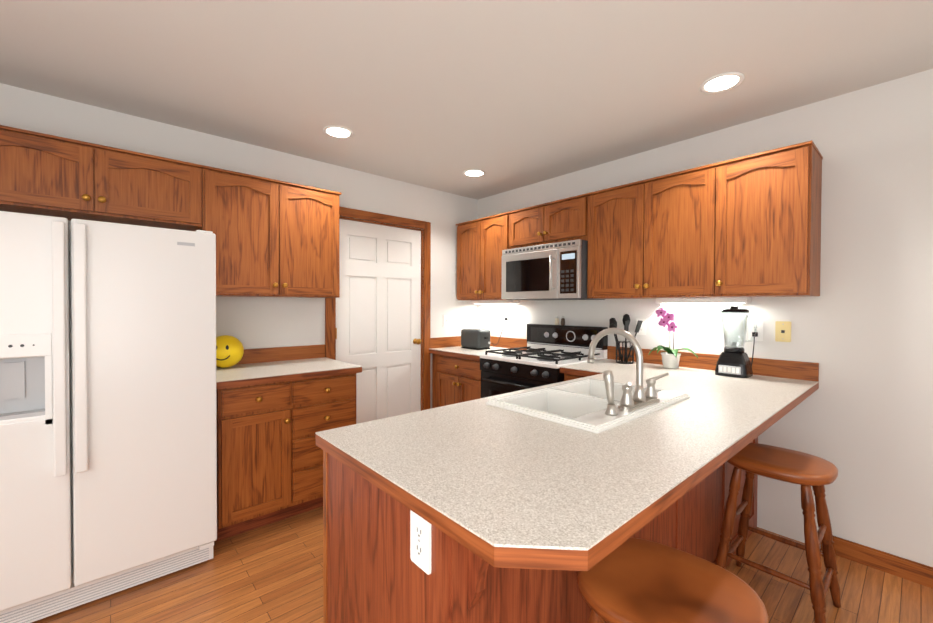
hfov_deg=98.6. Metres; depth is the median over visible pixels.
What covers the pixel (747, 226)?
upper cabinet
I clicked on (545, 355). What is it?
range
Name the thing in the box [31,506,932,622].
floor
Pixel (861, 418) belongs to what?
wall
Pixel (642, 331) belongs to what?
outlet plates
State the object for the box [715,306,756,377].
blender
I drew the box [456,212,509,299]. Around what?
upper cabinet
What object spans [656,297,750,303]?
under-cabinet light
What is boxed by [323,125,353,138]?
recessed light
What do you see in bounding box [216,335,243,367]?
ball
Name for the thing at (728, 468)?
base cabinet
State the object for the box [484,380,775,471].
countertop
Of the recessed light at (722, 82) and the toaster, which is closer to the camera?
the recessed light at (722, 82)
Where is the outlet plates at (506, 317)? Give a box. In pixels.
[493,315,509,345]
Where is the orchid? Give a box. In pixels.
[648,308,697,368]
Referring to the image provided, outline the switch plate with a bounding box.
[443,315,448,326]
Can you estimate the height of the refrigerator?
1.680 m
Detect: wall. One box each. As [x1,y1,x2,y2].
[0,83,477,408]
[477,69,932,566]
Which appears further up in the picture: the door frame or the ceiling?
the ceiling
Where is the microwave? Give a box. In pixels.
[501,239,604,300]
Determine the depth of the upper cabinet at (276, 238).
2.59 m
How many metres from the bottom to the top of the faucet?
0.298 m
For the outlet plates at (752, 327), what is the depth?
2.39 m
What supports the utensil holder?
on the countertop at (776, 394)
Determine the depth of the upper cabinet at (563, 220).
3.14 m
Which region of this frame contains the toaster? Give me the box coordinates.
[461,328,490,349]
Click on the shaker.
(562, 318)
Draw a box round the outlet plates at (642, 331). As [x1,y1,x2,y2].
[636,305,662,334]
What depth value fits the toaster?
3.76 m
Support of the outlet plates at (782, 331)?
attached to the wall at (861, 418)
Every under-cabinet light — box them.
[472,300,518,303]
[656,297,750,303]
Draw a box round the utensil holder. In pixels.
[609,314,642,363]
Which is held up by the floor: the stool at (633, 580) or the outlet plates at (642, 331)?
the stool at (633, 580)
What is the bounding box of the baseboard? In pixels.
[821,536,932,587]
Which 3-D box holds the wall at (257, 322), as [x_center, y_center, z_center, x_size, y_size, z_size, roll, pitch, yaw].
[-1.944,0.058,2.491,5.400,2.440,0.100,0,1,-41]
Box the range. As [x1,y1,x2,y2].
[480,324,607,397]
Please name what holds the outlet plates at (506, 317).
attached to the wall at (861, 418)
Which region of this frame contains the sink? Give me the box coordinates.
[484,380,691,435]
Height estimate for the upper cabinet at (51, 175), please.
0.352 m
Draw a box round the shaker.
[558,316,564,324]
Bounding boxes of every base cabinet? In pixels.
[216,344,361,540]
[323,452,607,622]
[429,336,526,407]
[636,488,695,553]
[692,468,723,563]
[724,440,755,563]
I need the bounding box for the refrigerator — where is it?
[0,211,216,622]
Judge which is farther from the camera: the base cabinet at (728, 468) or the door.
the door
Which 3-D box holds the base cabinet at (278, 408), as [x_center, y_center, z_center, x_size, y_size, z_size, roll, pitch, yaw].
[-1.222,0.771,2.642,0.839,1.012,0.644,0,1,-41]
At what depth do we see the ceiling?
1.89 m
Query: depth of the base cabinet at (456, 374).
3.66 m
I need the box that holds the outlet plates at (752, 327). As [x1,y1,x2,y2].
[748,321,762,365]
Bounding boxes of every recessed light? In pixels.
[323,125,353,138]
[463,169,484,176]
[700,72,743,93]
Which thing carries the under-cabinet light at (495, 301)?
attached to the upper cabinet at (482, 243)
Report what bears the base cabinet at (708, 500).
on the floor
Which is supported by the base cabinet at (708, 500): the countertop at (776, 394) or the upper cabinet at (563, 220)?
the countertop at (776, 394)
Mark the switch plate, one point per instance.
(445, 320)
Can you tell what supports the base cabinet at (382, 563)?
on the floor
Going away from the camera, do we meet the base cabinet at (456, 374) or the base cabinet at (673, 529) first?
the base cabinet at (673, 529)
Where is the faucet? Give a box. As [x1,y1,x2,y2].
[584,328,671,411]
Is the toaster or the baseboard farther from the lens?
the toaster
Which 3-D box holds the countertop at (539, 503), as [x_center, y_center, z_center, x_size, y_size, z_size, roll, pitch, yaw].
[0.080,0.410,1.167,0.695,0.035,0.906,0,1,-41]
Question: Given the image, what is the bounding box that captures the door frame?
[325,206,430,410]
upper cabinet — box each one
[0,125,201,230]
[199,165,340,297]
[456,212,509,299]
[508,193,587,248]
[587,140,822,298]
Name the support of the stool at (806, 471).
on the floor
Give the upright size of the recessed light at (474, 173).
0.006 m
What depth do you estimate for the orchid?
2.62 m
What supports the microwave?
attached to the upper cabinet at (563, 220)
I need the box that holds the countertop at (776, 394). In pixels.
[553,364,818,421]
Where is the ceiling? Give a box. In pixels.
[0,0,932,199]
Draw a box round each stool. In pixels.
[577,537,767,622]
[715,443,840,622]
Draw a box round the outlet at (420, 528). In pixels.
[410,510,431,574]
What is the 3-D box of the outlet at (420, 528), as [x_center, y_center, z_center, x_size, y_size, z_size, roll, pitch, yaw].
[-0.100,0.496,0.871,0.007,0.118,0.072,0,1,-41]
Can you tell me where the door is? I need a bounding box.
[336,219,420,423]
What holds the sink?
in the countertop at (716, 433)
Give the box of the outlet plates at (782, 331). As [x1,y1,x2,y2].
[775,321,790,341]

